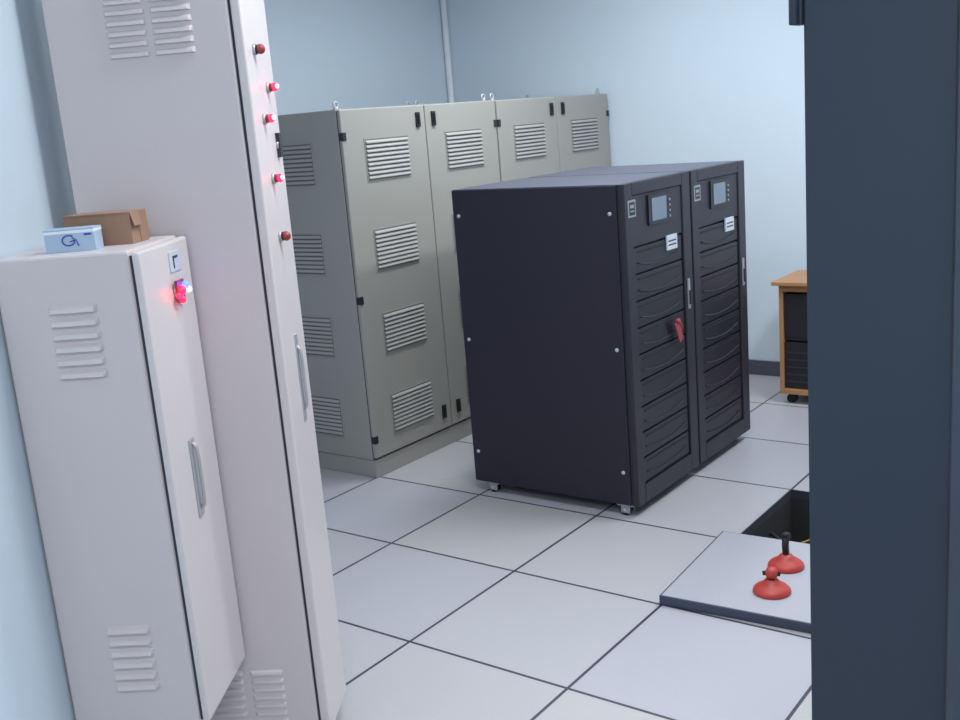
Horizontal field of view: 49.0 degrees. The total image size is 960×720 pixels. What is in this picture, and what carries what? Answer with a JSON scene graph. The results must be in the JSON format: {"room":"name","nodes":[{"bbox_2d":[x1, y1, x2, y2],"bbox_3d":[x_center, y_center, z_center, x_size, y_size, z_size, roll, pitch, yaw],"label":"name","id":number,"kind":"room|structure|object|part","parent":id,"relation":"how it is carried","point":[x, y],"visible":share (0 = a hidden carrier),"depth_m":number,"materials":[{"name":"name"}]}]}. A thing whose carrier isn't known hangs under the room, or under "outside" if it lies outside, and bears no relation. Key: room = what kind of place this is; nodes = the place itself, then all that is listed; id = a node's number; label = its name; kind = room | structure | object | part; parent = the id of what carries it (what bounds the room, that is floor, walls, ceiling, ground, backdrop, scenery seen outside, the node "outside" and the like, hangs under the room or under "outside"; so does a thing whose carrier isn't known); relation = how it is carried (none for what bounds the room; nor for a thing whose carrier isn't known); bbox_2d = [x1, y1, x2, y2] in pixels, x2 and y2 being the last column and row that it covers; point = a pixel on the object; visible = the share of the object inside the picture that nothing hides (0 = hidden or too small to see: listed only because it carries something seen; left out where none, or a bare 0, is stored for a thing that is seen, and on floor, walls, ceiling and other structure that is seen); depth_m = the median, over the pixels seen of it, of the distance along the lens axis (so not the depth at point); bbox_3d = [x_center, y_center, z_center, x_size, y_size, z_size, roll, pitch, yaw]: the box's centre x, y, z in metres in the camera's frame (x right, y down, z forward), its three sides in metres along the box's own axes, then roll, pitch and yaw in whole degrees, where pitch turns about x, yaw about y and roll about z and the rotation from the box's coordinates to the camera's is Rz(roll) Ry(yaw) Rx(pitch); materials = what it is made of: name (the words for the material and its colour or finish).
{"room":"server room","nodes":[
{"label":"server room","id":0,"kind":"room"},
{"bbox_2d":[0,0,75,719],"bbox_3d":[-1.145,0.007,1.407,0.100,2.800,4.367,-4,13,4],"label":"wall","id":1,"kind":"structure","parent":0,"point":[36,191],"depth_m":2.37,"materials":[{"name":"paint"}]},
{"bbox_2d":[0,235,244,719],"bbox_3d":[-0.799,0.434,2.527,0.354,1.418,0.318,-4,13,4],"label":"electrical cabinet","id":2,"kind":"object","parent":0,"point":[104,344],"visible":1,"depth_m":2.36,"materials":[{"name":"beige metal"}]},
{"bbox_2d":[43,225,103,253],"bbox_3d":[-0.892,-0.265,2.315,0.110,0.050,0.058,-5,13,-2],"label":"carton","id":3,"kind":"object","parent":2,"relation":"on","point":[79,238],"visible":1,"depth_m":2.29,"materials":[{"name":"blue"}]},
{"bbox_2d":[62,208,149,245],"bbox_3d":[-0.850,-0.302,2.411,0.168,0.072,0.088,-3,13,8],"label":"cardboard box","id":4,"kind":"object","parent":2,"relation":"on","point":[119,227],"visible":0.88,"depth_m":2.37,"materials":[{"name":"brown cardboard"}]},
{"bbox_3d":[-0.674,0.275,2.489,0.018,1.104,0.306,-4,13,4],"label":"door","id":5,"kind":"part","parent":2,"relation":"part of","materials":[{"name":"white metal"}]},
{"bbox_3d":[-0.657,0.275,2.470,0.018,0.190,0.032,-4,13,4],"label":"handle","id":6,"kind":"part","parent":2,"relation":"part of","materials":[{"name":"metal"}]},
{"bbox_2d":[264,0,447,114],"bbox_3d":[-1.279,-1.017,5.942,0.100,2.800,3.618,5,16,36],"label":"wall","id":7,"kind":"structure","parent":0,"point":[353,54],"depth_m":6.46,"materials":[{"name":"paint"}]},
{"bbox_2d":[320,374,811,719],"bbox_3d":[0.545,1.150,2.822,7.020,0.320,7.480,5,16,36],"label":"floor","id":8,"kind":"structure","parent":0,"point":[458,598],"depth_m":3.71,"materials":[{"name":"tile"}]},
{"bbox_2d":[41,0,345,719],"bbox_3d":[-0.685,0.021,2.714,0.492,2.120,0.238,-4,13,4],"label":"tall cabinet","id":9,"kind":"object","parent":8,"relation":"on","point":[168,108],"visible":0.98,"depth_m":2.54,"materials":[{"name":"beige metal"}]},
{"bbox_3d":[-0.484,-0.023,2.696,0.024,2.051,0.230,-4,13,4],"label":"door","id":10,"kind":"part","parent":9,"relation":"part of","materials":[{"name":"white metal"}]},
{"bbox_3d":[-0.459,0.046,2.726,0.018,0.230,0.024,-4,13,4],"label":"handle","id":11,"kind":"part","parent":9,"relation":"part of","materials":[{"name":"metal"}]},
{"bbox_2d":[278,94,499,477],"bbox_3d":[-0.451,-0.441,5.464,0.636,1.758,1.198,5,16,36],"label":"tall cabinet","id":12,"kind":"object","parent":8,"relation":"on","point":[369,195],"visible":0.8,"depth_m":5.04,"materials":[{"name":"grey metal"}]},
{"bbox_3d":[-0.390,-0.383,5.058,0.018,1.617,0.588,5,16,36],"label":"door","id":13,"kind":"part","parent":12,"relation":"part of","materials":[{"name":"grey metal"}]},
{"bbox_3d":[-0.039,-0.517,5.518,0.018,1.617,0.588,5,16,36],"label":"door","id":14,"kind":"part","parent":12,"relation":"part of","materials":[{"name":"grey metal"}]},
{"bbox_2d":[414,88,610,181],"bbox_3d":[0.255,-0.711,6.391,0.636,1.758,1.198,5,16,36],"label":"tall cabinet","id":15,"kind":"object","parent":8,"relation":"on","point":[538,136],"visible":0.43,"depth_m":6.02,"materials":[{"name":"grey metal"}]},
{"bbox_3d":[0.316,-0.653,5.985,0.018,1.617,0.588,5,16,36],"label":"door","id":16,"kind":"part","parent":15,"relation":"part of","materials":[{"name":"grey metal"}]},
{"bbox_3d":[0.667,-0.787,6.445,0.018,1.617,0.588,5,16,36],"label":"door","id":17,"kind":"part","parent":15,"relation":"part of","materials":[{"name":"grey metal"}]},
{"bbox_2d":[451,171,698,514],"bbox_3d":[0.443,-0.100,4.579,0.857,1.346,0.576,5,16,36],"label":"cabinet","id":18,"kind":"object","parent":8,"relation":"on","point":[576,292],"visible":1,"depth_m":4.34,"materials":[{"name":"black metal"}]},
{"bbox_3d":[0.366,-0.754,4.447,0.792,0.004,0.560,5,16,36],"label":"panel","id":19,"kind":"part","parent":18,"relation":"part of","materials":[{"name":"black metal"}]},
{"bbox_3d":[0.698,-0.576,4.212,0.027,0.194,0.464,5,16,36],"label":"control panel","id":20,"kind":"part","parent":18,"relation":"part of","materials":[{"name":"plastic"}]},
{"bbox_3d":[0.746,-0.098,4.349,0.035,1.296,0.568,5,16,36],"label":"frame","id":21,"kind":"part","parent":18,"relation":"part of","materials":[{"name":"plastic"}]},
{"bbox_3d":[0.892,-0.282,4.486,0.012,0.130,0.020,5,16,36],"label":"latch handle","id":22,"kind":"part","parent":18,"relation":"part of","materials":[{"name":"black plastic"}]},
{"bbox_2d":[529,160,749,463],"bbox_3d":[0.779,-0.232,5.036,0.838,1.346,0.576,5,16,36],"label":"cabinet","id":23,"kind":"object","parent":8,"relation":"on","point":[717,189],"visible":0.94,"depth_m":4.79,"materials":[{"name":"black metal"}]},
{"bbox_3d":[0.710,-0.885,4.898,0.792,0.004,0.560,5,16,36],"label":"panel","id":24,"kind":"part","parent":23,"relation":"part of","materials":[{"name":"black metal"}]},
{"bbox_3d":[1.041,-0.708,4.663,0.027,0.194,0.464,5,16,36],"label":"control panel","id":25,"kind":"part","parent":23,"relation":"part of","materials":[{"name":"plastic"}]},
{"bbox_3d":[1.090,-0.230,4.800,0.035,1.296,0.568,5,16,36],"label":"frame","id":26,"kind":"part","parent":23,"relation":"part of","materials":[{"name":"plastic"}]},
{"bbox_3d":[1.236,-0.414,4.937,0.012,0.130,0.020,5,16,36],"label":"latch handle","id":27,"kind":"part","parent":23,"relation":"part of","materials":[{"name":"black plastic"}]},
{"bbox_2d":[659,531,810,632],"bbox_3d":[1.013,0.749,3.605,0.600,0.033,0.600,4,15,33],"label":"floor panel","id":28,"kind":"object","parent":8,"relation":"on","point":[720,581],"visible":0.51,"depth_m":3.56,"materials":[{"name":"laminate"}]},
{"bbox_2d":[753,566,790,599],"bbox_3d":[0.960,0.723,3.469,0.124,0.086,0.124,0,14,20],"label":"cup","id":29,"kind":"object","parent":28,"relation":"on","point":[771,587],"visible":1,"depth_m":3.45,"materials":[{"name":"red rubber"}]},
{"bbox_2d":[768,532,804,573],"bbox_3d":[1.056,0.654,3.641,0.124,0.128,0.124,-12,15,-31],"label":"cup","id":30,"kind":"object","parent":28,"relation":"on","point":[785,562],"visible":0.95,"depth_m":3.62,"materials":[{"name":"red rubber"}]},
{"bbox_2d":[771,270,807,402],"bbox_3d":[2.003,-0.103,5.553,0.810,0.670,0.400,5,16,36],"label":"trolley","id":31,"kind":"object","parent":8,"relation":"on","point":[793,338],"visible":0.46,"depth_m":5.60,"materials":[{"name":"orange wood"}]},
{"bbox_2d":[770,532,809,542],"bbox_3d":[1.407,0.818,4.107,0.598,0.252,0.552,5,16,36],"label":"cables","id":32,"kind":"object","parent":8,"relation":"on","point":[772,534],"visible":0.06,"depth_m":4.27,"materials":[{"name":"black rubber"}]},
{"bbox_2d":[788,0,959,719],"bbox_3d":[1.122,0.086,1.933,0.820,2.050,0.824,5,16,36],"label":"tall cabinet","id":33,"kind":"object","parent":8,"relation":"on","point":[882,77],"visible":1,"depth_m":1.75,"materials":[{"name":"metal"}]},
{"bbox_3d":[0.988,0.165,1.546,0.566,1.990,0.018,5,16,36],"label":"door","id":34,"kind":"part","parent":33,"relation":"part of","materials":[{"name":"metal"}]},
{"bbox_2d":[446,0,806,361],"bbox_3d":[2.598,-1.199,5.336,7.020,2.800,0.100,5,16,36],"label":"wall","id":35,"kind":"structure","parent":0,"point":[683,81],"depth_m":6.24,"materials":[{"name":"paint"}]},
{"bbox_2d":[440,0,453,102],"bbox_3d":[-0.170,-1.459,7.274,0.045,2.710,0.045,5,16,36],"label":"conduit pipe","id":36,"kind":"object","parent":35,"relation":"attached to","point":[443,6],"visible":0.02,"depth_m":7.12,"materials":[{"name":"grey metal"}]},
{"bbox_2d":[749,359,779,376],"bbox_3d":[2.673,0.131,5.593,6.820,0.090,0.012,5,16,36],"label":"baseboard","id":37,"kind":"structure","parent":35,"relation":"attached to","point":[756,367],"depth_m":6.30,"materials":[{"name":"grey plastic"}]}
]}

